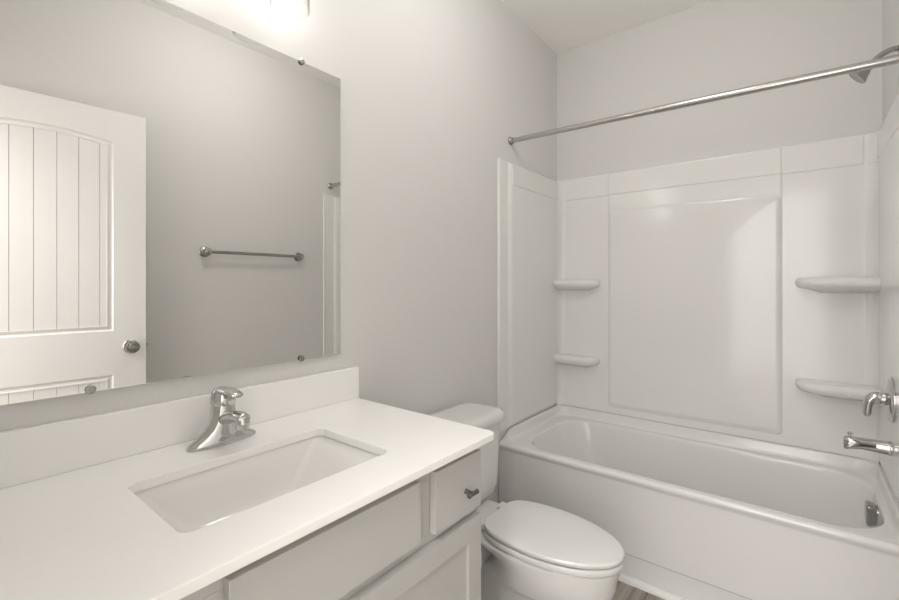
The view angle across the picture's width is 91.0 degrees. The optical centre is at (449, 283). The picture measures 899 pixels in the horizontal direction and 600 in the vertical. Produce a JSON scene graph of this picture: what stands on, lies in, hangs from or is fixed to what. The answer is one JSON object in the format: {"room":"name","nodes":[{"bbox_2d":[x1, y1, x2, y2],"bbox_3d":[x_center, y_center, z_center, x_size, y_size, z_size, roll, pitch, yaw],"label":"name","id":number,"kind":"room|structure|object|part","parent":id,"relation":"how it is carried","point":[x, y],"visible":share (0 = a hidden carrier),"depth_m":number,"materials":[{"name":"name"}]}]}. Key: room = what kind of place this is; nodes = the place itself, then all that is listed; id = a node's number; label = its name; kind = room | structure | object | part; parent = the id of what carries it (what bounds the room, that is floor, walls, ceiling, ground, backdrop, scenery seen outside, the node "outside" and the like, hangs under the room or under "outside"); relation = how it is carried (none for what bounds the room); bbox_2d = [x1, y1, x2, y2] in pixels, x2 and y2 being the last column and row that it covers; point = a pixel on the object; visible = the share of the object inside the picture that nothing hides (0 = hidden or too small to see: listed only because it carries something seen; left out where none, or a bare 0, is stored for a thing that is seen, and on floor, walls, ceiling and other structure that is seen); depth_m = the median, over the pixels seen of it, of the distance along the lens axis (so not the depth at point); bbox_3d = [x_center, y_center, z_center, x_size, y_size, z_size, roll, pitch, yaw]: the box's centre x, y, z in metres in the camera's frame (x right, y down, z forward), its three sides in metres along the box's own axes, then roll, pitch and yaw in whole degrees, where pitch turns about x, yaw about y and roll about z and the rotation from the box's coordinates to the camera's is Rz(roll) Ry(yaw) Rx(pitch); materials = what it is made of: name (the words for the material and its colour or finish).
{"room":"bathroom","nodes":[
{"label":"bathroom","id":0,"kind":"room"},
{"bbox_2d":[0,0,556,502],"bbox_3d":[-0.139,-0.105,1.922,0.100,2.810,2.795,0,0,38],"label":"wall","id":1,"kind":"structure","parent":0,"point":[433,92],"depth_m":1.81,"materials":[{"name":"grey paint"}]},
{"bbox_2d":[0,0,339,405],"bbox_3d":[-0.653,-0.235,1.182,0.015,0.965,0.887,0,0,38],"label":"wall mirror","id":2,"kind":"object","parent":1,"relation":"attached to","point":[170,174],"visible":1,"depth_m":1.08,"materials":[{"name":"clear glass"}]},
{"bbox_2d":[0,366,358,488],"bbox_3d":[-0.645,0.350,1.187,0.019,0.109,1.013,0,0,38],"label":"backsplash","id":3,"kind":"structure","parent":1,"relation":"attached to","point":[32,453],"depth_m":1.05,"materials":[{"name":"white stone"}]},
{"bbox_2d":[500,0,712,53],"bbox_3d":[0.093,-1.560,0.447,2.300,0.100,4.815,0,0,38],"label":"ceiling","id":4,"kind":"structure","parent":0,"point":[563,25],"depth_m":2.50,"materials":[{"name":"paint"}]},
{"bbox_2d":[613,581,664,599],"bbox_3d":[0.093,1.350,0.447,2.300,0.100,4.815,0,0,38],"label":"floor","id":5,"kind":"structure","parent":0,"point":[624,591],"depth_m":1.85,"materials":[{"name":"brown wood"}]},
{"bbox_2d":[180,449,480,599],"bbox_3d":[-0.425,0.863,0.994,0.600,0.874,0.978,0,0,38],"label":"vanity cabinet","id":6,"kind":"object","parent":5,"relation":"on","point":[420,540],"visible":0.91,"depth_m":0.94,"materials":[{"name":"grey paint"}]},
{"bbox_2d":[0,366,493,599],"bbox_3d":[-0.417,0.360,1.006,0.602,0.129,1.013,0,0,38],"label":"countertop","id":7,"kind":"structure","parent":6,"relation":"on","point":[74,526],"depth_m":0.89,"materials":[{"name":"white stone"}]},
{"bbox_2d":[186,386,255,451],"bbox_3d":[-0.574,0.333,1.113,0.149,0.142,0.155,0,0,-17],"label":"faucet","id":8,"kind":"object","parent":7,"relation":"on","point":[226,425],"visible":1,"depth_m":1.10,"materials":[{"name":"silver metal"}]},
{"bbox_3d":[-0.561,0.285,1.119,0.110,0.045,0.061,0,0,38],"label":"lever handle","id":9,"kind":"part","parent":8,"relation":"part of","materials":[{"name":"silver metal"}]},
{"bbox_3d":[-0.535,0.337,1.098,0.117,0.050,0.043,0,0,38],"label":"spout","id":10,"kind":"part","parent":8,"relation":"part of","materials":[{"name":"silver metal"}]},
{"bbox_2d":[134,436,379,532],"bbox_3d":[-0.398,0.493,0.981,0.327,0.133,0.504,0,0,38],"label":"undermount sink","id":11,"kind":"object","parent":7,"relation":"in","point":[196,501],"visible":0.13,"depth_m":1.07,"materials":[{"name":"white ceramic"}]},
{"bbox_3d":[-0.068,0.899,1.024,0.020,0.552,0.470,0,0,38],"label":"cabinet door","id":12,"kind":"part","parent":6,"relation":"part of","materials":[{"name":"grey paint"}]},
{"bbox_3d":[-0.072,0.899,1.027,0.010,0.450,0.368,0,0,38],"label":"door panel","id":13,"kind":"part","parent":6,"relation":"part of","materials":[{"name":"grey paint"}]},
{"bbox_3d":[0.019,0.525,1.134,0.020,0.151,0.189,0,0,38],"label":"drawer","id":14,"kind":"part","parent":6,"relation":"part of","materials":[{"name":"grey paint"}]},
{"bbox_3d":[0.054,0.538,1.139,0.031,0.015,0.038,0,0,38],"label":"knob","id":15,"kind":"part","parent":6,"relation":"part of","materials":[{"name":"grey metal"}]},
{"bbox_2d":[429,402,624,599],"bbox_3d":[0.246,0.924,1.660,0.801,0.751,0.486,0,0,38],"label":"toilet","id":16,"kind":"object","parent":5,"relation":"on","point":[530,550],"visible":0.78,"depth_m":1.51,"materials":[{"name":"white ceramic"}]},
{"bbox_3d":[0.025,0.572,1.835,0.236,0.046,0.486,0,0,38],"label":"tank lid","id":17,"kind":"part","parent":16,"relation":"part of","materials":[{"name":"white ceramic"}]},
{"bbox_3d":[0.026,0.747,1.835,0.219,0.302,0.442,0,0,38],"label":"tank","id":18,"kind":"part","parent":16,"relation":"part of","materials":[{"name":"white ceramic"}]},
{"bbox_3d":[0.363,0.897,1.544,0.472,0.026,0.316,0,0,38],"label":"seat","id":19,"kind":"part","parent":16,"relation":"part of","materials":[{"name":"white plastic"}]},
{"bbox_3d":[0.364,0.871,1.544,0.473,0.025,0.316,0,0,38],"label":"lid","id":20,"kind":"part","parent":16,"relation":"part of","materials":[{"name":"white plastic"}]},
{"bbox_2d":[499,405,898,599],"bbox_3d":[1.079,1.042,2.139,1.529,0.517,0.732,0,0,38],"label":"bathtub","id":21,"kind":"object","parent":5,"relation":"on","point":[694,513],"visible":0.95,"depth_m":1.93,"materials":[{"name":"white ceramic"}]},
{"bbox_2d":[618,573,687,599],"bbox_3d":[0.857,1.289,1.861,1.503,0.022,0.024,0,0,38],"label":"trim","id":22,"kind":"structure","parent":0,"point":[651,589],"depth_m":1.87,"materials":[{"name":"white paint"}]},
{"bbox_2d":[557,0,881,180],"bbox_3d":[1.457,-0.105,2.374,1.835,2.810,0.100,0,0,38],"label":"wall","id":23,"kind":"structure","parent":0,"point":[715,46],"depth_m":2.34,"materials":[{"name":"grey paint"}]},
{"bbox_2d":[497,93,898,503],"bbox_3d":[1.079,0.055,2.139,1.533,1.454,0.737,0,0,38],"label":"tub surround","id":24,"kind":"object","parent":23,"relation":"attached to","point":[753,294],"visible":0.94,"depth_m":2.32,"materials":[{"name":"white plastic"}]},
{"bbox_3d":[0.486,0.058,2.603,0.028,1.448,0.725,0,0,38],"label":"panel","id":25,"kind":"part","parent":24,"relation":"part of","materials":[{"name":"white plastic"}]},
{"bbox_2d":[554,354,599,366],"bbox_3d":[0.789,0.483,2.765,0.278,0.067,0.095,0,0,38],"label":"corner shelf","id":26,"kind":"object","parent":24,"relation":"attached to","point":[560,360],"depth_m":2.74,"materials":[{"name":"white plastic"}]},
{"bbox_2d":[554,280,599,290],"bbox_3d":[0.789,0.007,2.765,0.278,0.067,0.095,0,0,38],"label":"corner shelf","id":27,"kind":"object","parent":24,"relation":"attached to","point":[559,285],"depth_m":2.73,"materials":[{"name":"white plastic"}]},
{"bbox_3d":[1.286,0.055,2.401,1.531,1.454,0.069,0,0,38],"label":"panel","id":28,"kind":"part","parent":24,"relation":"part of","materials":[{"name":"white plastic"}]},
{"bbox_2d":[795,378,880,400],"bbox_3d":[1.742,0.485,1.987,0.298,0.070,0.125,0,0,38],"label":"corner shelf","id":29,"kind":"object","parent":24,"relation":"attached to","point":[835,389],"depth_m":1.98,"materials":[{"name":"white plastic"}]},
{"bbox_2d":[795,277,880,292],"bbox_3d":[1.742,0.005,1.987,0.298,0.070,0.125,0,0,38],"label":"corner shelf","id":30,"kind":"object","parent":24,"relation":"attached to","point":[802,284],"depth_m":1.95,"materials":[{"name":"white plastic"}]},
{"bbox_2d":[843,431,892,455],"bbox_3d":[1.575,0.601,1.667,0.133,0.065,0.054,0,0,38],"label":"tub spout","id":31,"kind":"object","parent":24,"relation":"attached to","point":[849,442],"visible":1,"depth_m":1.65,"materials":[{"name":"silver metal"}]},
{"bbox_2d":[862,377,895,422],"bbox_3d":[1.596,0.426,1.651,0.081,0.166,0.166,0,0,38],"label":"shower valve","id":32,"kind":"object","parent":24,"relation":"attached to","point":[887,398],"visible":1,"depth_m":1.62,"materials":[{"name":"silver metal"}]},
{"bbox_3d":[1.586,0.449,1.658,0.057,0.094,0.048,0,0,38],"label":"lever handle","id":33,"kind":"part","parent":32,"relation":"part of","materials":[{"name":"silver metal"}]},
{"bbox_3d":[1.667,0.058,1.664,0.020,1.448,0.725,0,0,38],"label":"panel","id":34,"kind":"part","parent":24,"relation":"part of","materials":[{"name":"white plastic"}]},
{"bbox_2d":[882,0,898,123],"bbox_3d":[1.109,-0.105,0.865,0.100,2.810,2.695,0,0,38],"label":"wall","id":35,"kind":"structure","parent":0,"point":[890,8],"depth_m":1.79,"materials":[{"name":"grey paint"}]},
{"bbox_2d":[508,54,898,144],"bbox_3d":[0.913,-0.762,1.931,1.536,0.100,0.048,0,0,41],"label":"shower curtain rod","id":36,"kind":"object","parent":35,"relation":"attached to","point":[894,59],"visible":1,"depth_m":1.74,"materials":[{"name":"metal"}]},
{"bbox_2d":[849,44,898,83],"bbox_3d":[1.532,-0.795,1.592,0.142,0.125,0.066,0,0,38],"label":"shower fixture","id":37,"kind":"object","parent":35,"relation":"attached to","point":[861,77],"visible":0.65,"depth_m":1.59,"materials":[{"name":"silver metal"}]},
{"bbox_3d":[1.552,-0.811,1.577,0.092,0.058,0.019,0,0,38],"label":"arm","id":38,"kind":"part","parent":37,"relation":"part of","materials":[{"name":"silver metal"}]}
]}

